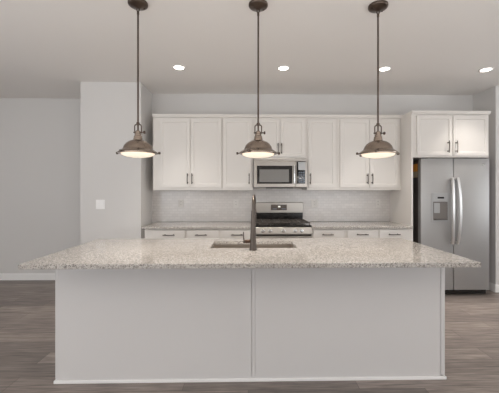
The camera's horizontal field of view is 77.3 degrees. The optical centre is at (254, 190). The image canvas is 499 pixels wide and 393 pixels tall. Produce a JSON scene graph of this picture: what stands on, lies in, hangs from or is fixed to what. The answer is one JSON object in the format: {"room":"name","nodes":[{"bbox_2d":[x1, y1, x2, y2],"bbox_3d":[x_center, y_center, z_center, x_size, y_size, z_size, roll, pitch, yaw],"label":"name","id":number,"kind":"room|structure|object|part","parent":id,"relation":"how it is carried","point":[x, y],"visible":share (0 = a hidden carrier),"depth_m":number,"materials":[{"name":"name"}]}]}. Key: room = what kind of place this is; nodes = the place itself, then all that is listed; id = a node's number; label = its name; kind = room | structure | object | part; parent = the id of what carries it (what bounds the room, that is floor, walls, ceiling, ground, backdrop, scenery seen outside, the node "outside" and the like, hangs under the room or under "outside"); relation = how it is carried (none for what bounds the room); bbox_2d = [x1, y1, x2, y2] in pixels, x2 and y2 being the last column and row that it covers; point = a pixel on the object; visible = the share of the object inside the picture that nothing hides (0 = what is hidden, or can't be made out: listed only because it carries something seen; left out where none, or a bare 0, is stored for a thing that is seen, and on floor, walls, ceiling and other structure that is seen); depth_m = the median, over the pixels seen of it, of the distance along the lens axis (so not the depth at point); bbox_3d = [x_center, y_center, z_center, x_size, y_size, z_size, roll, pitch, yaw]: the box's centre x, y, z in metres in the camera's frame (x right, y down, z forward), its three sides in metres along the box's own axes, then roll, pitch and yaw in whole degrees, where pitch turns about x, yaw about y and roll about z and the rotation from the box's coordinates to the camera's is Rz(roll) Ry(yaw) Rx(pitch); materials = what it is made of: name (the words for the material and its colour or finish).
{"room":"kitchen","nodes":[
{"label":"kitchen","id":0,"kind":"room"},
{"bbox_2d":[0,98,79,272],"bbox_3d":[-3.946,-0.020,4.826,3.372,2.774,0.140,0,0,-1],"label":"wall","id":1,"kind":"structure","parent":0,"point":[40,137],"depth_m":4.77,"materials":[{"name":"white paint"}]},
{"bbox_2d":[0,273,54,279],"bbox_3d":[-3.875,1.315,4.750,3.232,0.105,0.014,0,0,-1],"label":"baseboard","id":2,"kind":"structure","parent":1,"relation":"attached to","point":[3,276],"depth_m":4.75,"materials":[{"name":"white paint"}]},
{"bbox_2d":[80,82,151,244],"bbox_3d":[-1.865,-0.020,4.488,0.777,2.774,0.894,0,0,-1],"label":"wall","id":3,"kind":"structure","parent":0,"point":[108,110],"depth_m":4.04,"materials":[{"name":"white paint"}]},
{"bbox_2d":[96,200,104,208],"bbox_3d":[-1.987,0.180,4.033,0.116,0.122,0.011,0,0,-1],"label":"light switch","id":4,"kind":"object","parent":3,"relation":"attached to","point":[100,204],"visible":1,"depth_m":4.03,"materials":[{"name":"white paint"}]},
{"bbox_2d":[0,0,498,98],"bbox_3d":[0.486,-1.457,0.724,12.080,0.100,8.510,0,0,-1],"label":"ceiling","id":5,"kind":"structure","parent":0,"point":[48,47],"depth_m":3.01,"materials":[{"name":"white paint"}]},
{"bbox_2d":[116,0,160,157],"bbox_3d":[-0.871,-0.828,2.337,0.331,1.159,0.295,0,0,-1],"label":"pendant lamp","id":6,"kind":"object","parent":5,"relation":"hanging from","point":[137,147],"visible":1,"depth_m":2.31,"materials":[{"name":"brown metal"}]},
{"bbox_3d":[-0.871,-0.327,2.340,0.290,0.103,0.290,0,0,-1],"label":"lamp shade","id":7,"kind":"part","parent":6,"relation":"part of","materials":[{"name":"metal"}]},
{"bbox_2d":[133,130,142,139],"bbox_3d":[-0.871,-0.414,2.340,0.067,0.072,0.067,0,0,-1],"label":"socket","id":8,"kind":"object","parent":6,"relation":"attached to","point":[137,136],"depth_m":2.32,"materials":[{"name":"metal"}]},
{"bbox_3d":[-0.871,-0.873,2.340,0.013,0.891,0.013,0,0,-1],"label":"rod","id":9,"kind":"part","parent":6,"relation":"part of","materials":[{"name":"brown metal"}]},
{"bbox_2d":[121,152,154,157],"bbox_3d":[-0.871,-0.265,2.340,0.241,0.034,0.241,0,0,-1],"label":"diffuser","id":10,"kind":"object","parent":6,"relation":"attached to","point":[129,154],"depth_m":2.27,"materials":[{"name":"white glass"}]},
{"bbox_2d":[172,65,185,69],"bbox_3d":[-0.858,-1.403,3.559,0.150,0.006,0.150,0,0,-1],"label":"recessed light","id":11,"kind":"object","parent":5,"relation":"in","point":[177,67],"visible":1,"depth_m":3.55,"materials":[{"name":"white paint"}]},
{"bbox_2d":[236,0,279,157],"bbox_3d":[0.031,-0.828,2.355,0.331,1.159,0.295,0,0,-1],"label":"pendant lamp","id":12,"kind":"object","parent":5,"relation":"hanging from","point":[257,148],"visible":1,"depth_m":2.32,"materials":[{"name":"brown metal"}]},
{"bbox_3d":[0.031,-0.327,2.357,0.290,0.103,0.290,0,0,-1],"label":"lamp shade","id":13,"kind":"part","parent":12,"relation":"part of","materials":[{"name":"metal"}]},
{"bbox_3d":[0.031,-0.873,2.357,0.013,0.891,0.013,0,0,-1],"label":"rod","id":14,"kind":"part","parent":12,"relation":"part of","materials":[{"name":"brown metal"}]},
{"bbox_2d":[242,152,273,157],"bbox_3d":[0.031,-0.265,2.357,0.241,0.034,0.241,0,0,-1],"label":"diffuser","id":15,"kind":"object","parent":12,"relation":"attached to","point":[248,154],"depth_m":2.28,"materials":[{"name":"white glass"}]},
{"bbox_2d":[254,131,262,139],"bbox_3d":[0.031,-0.414,2.357,0.067,0.072,0.067,0,0,-1],"label":"socket","id":16,"kind":"object","parent":12,"relation":"attached to","point":[257,136],"depth_m":2.34,"materials":[{"name":"metal"}]},
{"bbox_2d":[277,65,289,70],"bbox_3d":[0.337,-1.403,3.582,0.150,0.006,0.150,0,0,-1],"label":"recessed light","id":17,"kind":"object","parent":5,"relation":"in","point":[283,67],"visible":1,"depth_m":3.58,"materials":[{"name":"white"}]},
{"bbox_2d":[356,0,399,157],"bbox_3d":[0.943,-0.828,2.372,0.331,1.159,0.295,0,0,-1],"label":"pendant lamp","id":18,"kind":"object","parent":5,"relation":"hanging from","point":[377,148],"visible":1,"depth_m":2.34,"materials":[{"name":"brown metal"}]},
{"bbox_2d":[373,131,382,140],"bbox_3d":[0.943,-0.414,2.374,0.067,0.072,0.067,0,0,-1],"label":"socket","id":19,"kind":"object","parent":18,"relation":"attached to","point":[378,137],"depth_m":2.35,"materials":[{"name":"metal"}]},
{"bbox_3d":[0.943,-0.873,2.374,0.013,0.891,0.013,0,0,-1],"label":"rod","id":20,"kind":"part","parent":18,"relation":"part of","materials":[{"name":"brown metal"}]},
{"bbox_2d":[361,152,394,157],"bbox_3d":[0.943,-0.265,2.374,0.241,0.034,0.241,0,0,-1],"label":"diffuser","id":21,"kind":"object","parent":18,"relation":"attached to","point":[365,154],"depth_m":2.30,"materials":[{"name":"white glass"}]},
{"bbox_3d":[0.943,-0.327,2.374,0.290,0.103,0.290,0,0,-1],"label":"lamp shade","id":22,"kind":"part","parent":18,"relation":"part of","materials":[{"name":"metal"}]},
{"bbox_2d":[379,66,390,71],"bbox_3d":[1.507,-1.403,3.604,0.150,0.006,0.150,0,0,-1],"label":"recessed light","id":23,"kind":"object","parent":5,"relation":"in","point":[385,68],"visible":0.92,"depth_m":3.58,"materials":[{"name":"white"}]},
{"bbox_2d":[478,67,493,71],"bbox_3d":[2.697,-1.403,3.627,0.150,0.006,0.150,0,0,-1],"label":"recessed light","id":24,"kind":"object","parent":5,"relation":"in","point":[486,69],"visible":1,"depth_m":3.61,"materials":[{"name":"white"}]},
{"bbox_2d":[0,280,498,392],"bbox_3d":[0.486,1.417,0.724,12.080,0.100,8.510,0,0,-1],"label":"floor","id":25,"kind":"structure","parent":0,"point":[27,307],"depth_m":2.51,"materials":[{"name":"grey wood"}]},
{"bbox_2d":[145,229,220,238],"bbox_3d":[-0.903,0.925,4.201,0.952,0.883,0.668,0,0,-1],"label":"base cabinet","id":26,"kind":"object","parent":25,"relation":"on","point":[149,233],"visible":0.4,"depth_m":3.91,"materials":[{"name":"white paint"}]},
{"bbox_3d":[-1.070,0.562,3.915,0.410,0.126,0.020,0,0,-1],"label":"drawer","id":27,"kind":"part","parent":26,"relation":"part of","materials":[{"name":"white paint"}]},
{"bbox_2d":[142,222,250,228],"bbox_3d":[-0.713,0.468,4.211,1.371,0.030,0.644,0,0,-1],"label":"countertop","id":28,"kind":"structure","parent":26,"relation":"on","point":[157,225],"depth_m":4.04,"materials":[{"name":"stone"}]},
{"bbox_3d":[-0.647,0.562,3.923,0.400,0.126,0.020,0,0,-1],"label":"drawer","id":29,"kind":"part","parent":26,"relation":"part of","materials":[{"name":"white paint"}]},
{"bbox_2d":[221,229,250,237],"bbox_3d":[-0.228,0.925,4.214,0.398,0.883,0.668,0,0,-1],"label":"base cabinet","id":30,"kind":"object","parent":25,"relation":"on","point":[225,233],"visible":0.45,"depth_m":3.92,"materials":[{"name":"white paint"}]},
{"bbox_2d":[53,268,446,383],"bbox_3d":[-0.019,0.925,2.576,2.810,0.884,0.698,0,0,-1],"label":"kitchen island","id":31,"kind":"object","parent":25,"relation":"on","point":[245,324],"visible":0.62,"depth_m":2.24,"materials":[{"name":"white paint"}]},
{"bbox_3d":[-1.404,0.910,2.235,0.012,0.853,0.048,0,0,-1],"label":"corner trim","id":32,"kind":"part","parent":31,"relation":"part of","materials":[{"name":"white paint"}]},
{"bbox_3d":[-0.708,0.914,2.234,1.379,0.860,0.019,0,0,-1],"label":"panel","id":33,"kind":"part","parent":31,"relation":"part of","materials":[{"name":"white paint"}]},
{"bbox_2d":[18,238,480,269],"bbox_3d":[-0.018,0.468,2.446,2.872,0.030,1.032,0,0,-1],"label":"island countertop","id":34,"kind":"structure","parent":31,"relation":"on","point":[172,253],"depth_m":2.21,"materials":[{"name":"stone"}]},
{"bbox_2d":[243,194,256,250],"bbox_3d":[-0.032,0.241,2.440,0.108,0.422,0.196,0,0,-1],"label":"kitchen faucet","id":35,"kind":"object","parent":34,"relation":"on","point":[252,241],"visible":1,"depth_m":2.36,"materials":[{"name":"brown metal"}]},
{"bbox_3d":[-0.002,0.102,2.447,0.021,0.142,0.172,0,0,4],"label":"spout","id":36,"kind":"part","parent":35,"relation":"part of","materials":[{"name":"brown metal"}]},
{"bbox_2d":[212,244,293,247],"bbox_3d":[-0.007,0.575,2.625,0.702,0.184,0.342,0,0,-1],"label":"sink","id":37,"kind":"object","parent":34,"relation":"in","point":[238,245],"visible":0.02,"depth_m":2.79,"materials":[{"name":"metal"}]},
{"bbox_3d":[-0.019,1.356,2.576,2.810,0.022,0.698,0,0,-1],"label":"shoe molding","id":38,"kind":"part","parent":31,"relation":"part of","materials":[{"name":"white paint"}]},
{"bbox_3d":[0.681,0.914,2.261,1.345,0.860,0.019,0,0,-1],"label":"panel","id":39,"kind":"part","parent":31,"relation":"part of","materials":[{"name":"white paint"}]},
{"bbox_3d":[1.369,0.910,2.287,0.028,0.853,0.049,0,0,-1],"label":"corner trim","id":40,"kind":"part","parent":31,"relation":"part of","materials":[{"name":"white paint"}]},
{"bbox_2d":[255,202,311,237],"bbox_3d":[0.349,0.760,4.202,0.748,1.174,0.694,0,0,-1],"label":"gas range","id":41,"kind":"object","parent":25,"relation":"on","point":[274,219],"visible":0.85,"depth_m":4.21,"materials":[{"name":"grey metal"}]},
{"bbox_2d":[255,221,311,226],"bbox_3d":[0.348,0.451,4.246,0.748,0.020,0.607,0,0,-1],"label":"cooktop","id":42,"kind":"object","parent":41,"relation":"in","point":[272,224],"depth_m":4.01,"materials":[{"name":"black metal"}]},
{"bbox_3d":[0.354,0.865,3.936,0.748,0.575,0.040,0,0,-1],"label":"oven door","id":43,"kind":"part","parent":41,"relation":"part of","materials":[{"name":"metal"}]},
{"bbox_3d":[0.354,0.508,3.934,0.748,0.094,0.044,0,0,-1],"label":"control panel","id":44,"kind":"part","parent":41,"relation":"part of","materials":[{"name":"metal"}]},
{"bbox_2d":[311,229,344,237],"bbox_3d":[0.937,0.925,4.236,0.421,0.883,0.668,0,0,-1],"label":"base cabinet","id":45,"kind":"object","parent":25,"relation":"on","point":[316,233],"visible":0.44,"depth_m":3.94,"materials":[{"name":"white paint"}]},
{"bbox_2d":[345,229,410,240],"bbox_3d":[1.576,0.925,4.249,0.856,0.883,0.668,0,0,-1],"label":"base cabinet","id":46,"kind":"object","parent":25,"relation":"on","point":[349,233],"visible":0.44,"depth_m":3.96,"materials":[{"name":"white paint"}]},
{"bbox_2d":[308,221,412,228],"bbox_3d":[1.364,0.468,4.250,1.279,0.030,0.644,0,0,-1],"label":"countertop","id":47,"kind":"structure","parent":46,"relation":"on","point":[315,224],"depth_m":4.04,"materials":[{"name":"stone"}]},
{"bbox_3d":[1.375,0.562,3.962,0.389,0.126,0.020,0,0,-1],"label":"drawer","id":48,"kind":"part","parent":46,"relation":"part of","materials":[{"name":"white paint"}]},
{"bbox_3d":[1.780,0.562,3.969,0.380,0.126,0.020,0,0,-1],"label":"drawer","id":49,"kind":"part","parent":46,"relation":"part of","materials":[{"name":"white paint"}]},
{"bbox_2d":[390,111,490,240],"bbox_3d":[2.512,0.175,4.276,1.015,2.383,0.648,0,0,-1],"label":"tall cabinet","id":50,"kind":"object","parent":25,"relation":"on","point":[424,134],"visible":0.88,"depth_m":4.00,"materials":[{"name":"white paint"}]},
{"bbox_3d":[2.015,0.195,4.290,0.020,2.345,0.603,0,0,-1],"label":"panel","id":51,"kind":"part","parent":50,"relation":"part of","materials":[{"name":"white paint"}]},
{"bbox_3d":[2.311,-0.703,4.000,0.461,0.510,0.020,0,0,-1],"label":"door","id":52,"kind":"part","parent":50,"relation":"part of","materials":[{"name":"white paint"}]},
{"bbox_3d":[2.511,-0.997,4.287,1.015,0.038,0.627,0,0,-1],"label":"crown molding","id":53,"kind":"part","parent":50,"relation":"part of","materials":[{"name":"white paint"}]},
{"bbox_3d":[2.779,-0.703,4.008,0.455,0.510,0.020,0,0,-1],"label":"door","id":54,"kind":"part","parent":50,"relation":"part of","materials":[{"name":"white paint"}]},
{"bbox_2d":[413,158,488,293],"bbox_3d":[2.602,0.472,4.264,0.902,1.790,0.620,0,0,-1],"label":"refrigerator","id":55,"kind":"object","parent":25,"relation":"on","point":[451,195],"visible":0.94,"depth_m":4.04,"materials":[{"name":"grey metal"}]},
{"bbox_3d":[2.367,0.435,4.071,0.426,1.708,0.070,0,0,-1],"label":"door","id":56,"kind":"part","parent":55,"relation":"part of","materials":[{"name":"metal"}]},
{"bbox_3d":[2.408,0.087,4.033,0.192,0.115,0.006,0,0,-1],"label":"dispenser panel","id":57,"kind":"part","parent":55,"relation":"part of","materials":[{"name":"silver metal"}]},
{"bbox_3d":[2.408,0.215,4.033,0.224,0.371,0.006,0,0,-1],"label":"dispenser frame","id":58,"kind":"part","parent":55,"relation":"part of","materials":[{"name":"silver metal"}]},
{"bbox_3d":[2.546,0.262,3.996,0.038,0.861,0.090,0,0,15],"label":"handle","id":59,"kind":"part","parent":55,"relation":"part of","materials":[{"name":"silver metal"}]},
{"bbox_3d":[2.623,0.262,3.998,0.038,0.861,0.090,0,0,-17],"label":"handle","id":60,"kind":"part","parent":55,"relation":"part of","materials":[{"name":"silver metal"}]},
{"bbox_3d":[2.821,0.435,4.079,0.470,1.708,0.070,0,0,-1],"label":"door","id":61,"kind":"part","parent":55,"relation":"part of","materials":[{"name":"metal"}]},
{"bbox_2d":[152,94,472,222],"bbox_3d":[0.876,-0.020,4.776,4.716,2.774,0.424,0,0,-1],"label":"wall","id":62,"kind":"structure","parent":0,"point":[199,205],"depth_m":4.56,"materials":[{"name":"white tile"}]},
{"bbox_2d":[178,199,183,207],"bbox_3d":[-1.059,0.189,4.522,0.074,0.120,0.009,0,0,-1],"label":"wall outlet","id":63,"kind":"object","parent":62,"relation":"attached to","point":[180,201],"visible":1,"depth_m":4.52,"materials":[{"name":"white plastic"}]},
{"bbox_2d":[152,114,221,189],"bbox_3d":[-0.898,-0.514,4.342,0.930,1.018,0.388,0,0,-1],"label":"upper cabinet","id":64,"kind":"object","parent":62,"relation":"attached to","point":[189,145],"visible":0.98,"depth_m":4.20,"materials":[{"name":"white paint"}]},
{"bbox_3d":[-1.065,-0.502,4.196,0.409,0.918,0.020,0,0,-1],"label":"door","id":65,"kind":"part","parent":64,"relation":"part of","materials":[{"name":"white paint"}]},
{"bbox_3d":[-0.898,-1.004,4.352,0.930,0.038,0.367,0,0,-1],"label":"crown molding","id":66,"kind":"part","parent":64,"relation":"part of","materials":[{"name":"white paint"}]},
{"bbox_3d":[-0.647,-0.502,4.204,0.415,0.918,0.020,0,0,-1],"label":"door","id":67,"kind":"part","parent":64,"relation":"part of","materials":[{"name":"white paint"}]},
{"bbox_2d":[233,199,238,207],"bbox_3d":[-0.263,0.189,4.537,0.074,0.120,0.009,0,0,-1],"label":"wall outlet","id":68,"kind":"object","parent":62,"relation":"attached to","point":[235,201],"visible":1,"depth_m":4.54,"materials":[{"name":"white plastic"}]},
{"bbox_2d":[222,114,252,189],"bbox_3d":[-0.225,-0.514,4.354,0.415,1.018,0.388,0,0,-1],"label":"upper cabinet","id":69,"kind":"object","parent":62,"relation":"attached to","point":[237,129],"visible":1,"depth_m":4.21,"materials":[{"name":"white paint"}]},
{"bbox_3d":[-0.225,-1.004,4.365,0.415,0.038,0.367,0,0,-1],"label":"crown molding","id":70,"kind":"part","parent":69,"relation":"part of","materials":[{"name":"white paint"}]},
{"bbox_2d":[253,114,306,158],"bbox_3d":[0.349,-0.727,4.365,0.730,0.592,0.388,0,0,-1],"label":"upper cabinet","id":71,"kind":"object","parent":62,"relation":"attached to","point":[286,134],"visible":0.91,"depth_m":4.22,"materials":[{"name":"white paint"}]},
{"bbox_3d":[0.181,-0.709,4.219,0.332,0.505,0.020,0,0,-1],"label":"door","id":72,"kind":"part","parent":71,"relation":"part of","materials":[{"name":"white paint"}]},
{"bbox_2d":[253,158,306,187],"bbox_3d":[0.347,-0.229,4.330,0.714,0.397,0.439,0,0,-1],"label":"microwave","id":73,"kind":"object","parent":71,"relation":"attached to","point":[267,173],"visible":1,"depth_m":4.16,"materials":[{"name":"metal"}]},
{"bbox_3d":[0.273,-0.215,4.172,0.560,0.347,0.032,0,0,-1],"label":"door","id":74,"kind":"part","parent":73,"relation":"part of","materials":[{"name":"metal"}]},
{"bbox_3d":[0.631,-0.215,4.178,0.152,0.347,0.032,0,0,-1],"label":"control panel","id":75,"kind":"part","parent":73,"relation":"part of","materials":[{"name":"metal"}]},
{"bbox_3d":[0.348,-1.004,4.376,0.730,0.038,0.367,0,0,-1],"label":"crown molding","id":76,"kind":"part","parent":71,"relation":"part of","materials":[{"name":"white paint"}]},
{"bbox_3d":[0.522,-0.709,4.226,0.339,0.505,0.020,0,0,-1],"label":"door","id":77,"kind":"part","parent":71,"relation":"part of","materials":[{"name":"white paint"}]},
{"bbox_2d":[311,199,317,207],"bbox_3d":[0.882,0.189,4.559,0.092,0.120,0.009,0,0,-1],"label":"wall outlet","id":78,"kind":"object","parent":62,"relation":"attached to","point":[314,202],"visible":1,"depth_m":4.56,"materials":[{"name":"white plastic"}]},
{"bbox_2d":[303,114,337,189],"bbox_3d":[0.921,-0.514,4.376,0.414,1.018,0.388,0,0,-1],"label":"upper cabinet","id":79,"kind":"object","parent":62,"relation":"attached to","point":[321,129],"visible":0.99,"depth_m":4.23,"materials":[{"name":"white paint"}]},
{"bbox_3d":[0.921,-1.004,4.387,0.414,0.038,0.367,0,0,-1],"label":"crown molding","id":80,"kind":"part","parent":79,"relation":"part of","materials":[{"name":"white paint"}]},
{"bbox_2d":[337,115,401,189],"bbox_3d":[1.565,-0.514,4.388,0.872,1.018,0.388,0,0,-1],"label":"upper cabinet","id":81,"kind":"object","parent":62,"relation":"attached to","point":[354,172],"visible":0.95,"depth_m":4.24,"materials":[{"name":"white paint"}]},
{"bbox_3d":[1.366,-0.502,4.242,0.400,0.918,0.020,0,0,-1],"label":"door","id":82,"kind":"part","parent":81,"relation":"part of","materials":[{"name":"white paint"}]},
{"bbox_3d":[1.565,-1.004,4.399,0.872,0.038,0.367,0,0,-1],"label":"crown molding","id":83,"kind":"part","parent":81,"relation":"part of","materials":[{"name":"white paint"}]},
{"bbox_3d":[1.771,-0.502,4.249,0.398,0.918,0.020,0,0,-1],"label":"door","id":84,"kind":"part","parent":81,"relation":"part of","materials":[{"name":"white paint"}]},
{"bbox_2d":[473,86,498,283],"bbox_3d":[4.845,-0.020,4.643,3.215,2.774,0.840,0,0,-1],"label":"wall","id":85,"kind":"structure","parent":0,"point":[487,100],"depth_m":4.23,"materials":[{"name":"white paint"}]},
{"bbox_2d":[489,282,498,292],"bbox_3d":[4.772,1.315,4.426,3.089,0.105,0.438,0,0,-1],"label":"baseboard","id":86,"kind":"structure","parent":85,"relation":"attached to","point":[493,287],"depth_m":4.20,"materials":[{"name":"white paint"}]}
]}

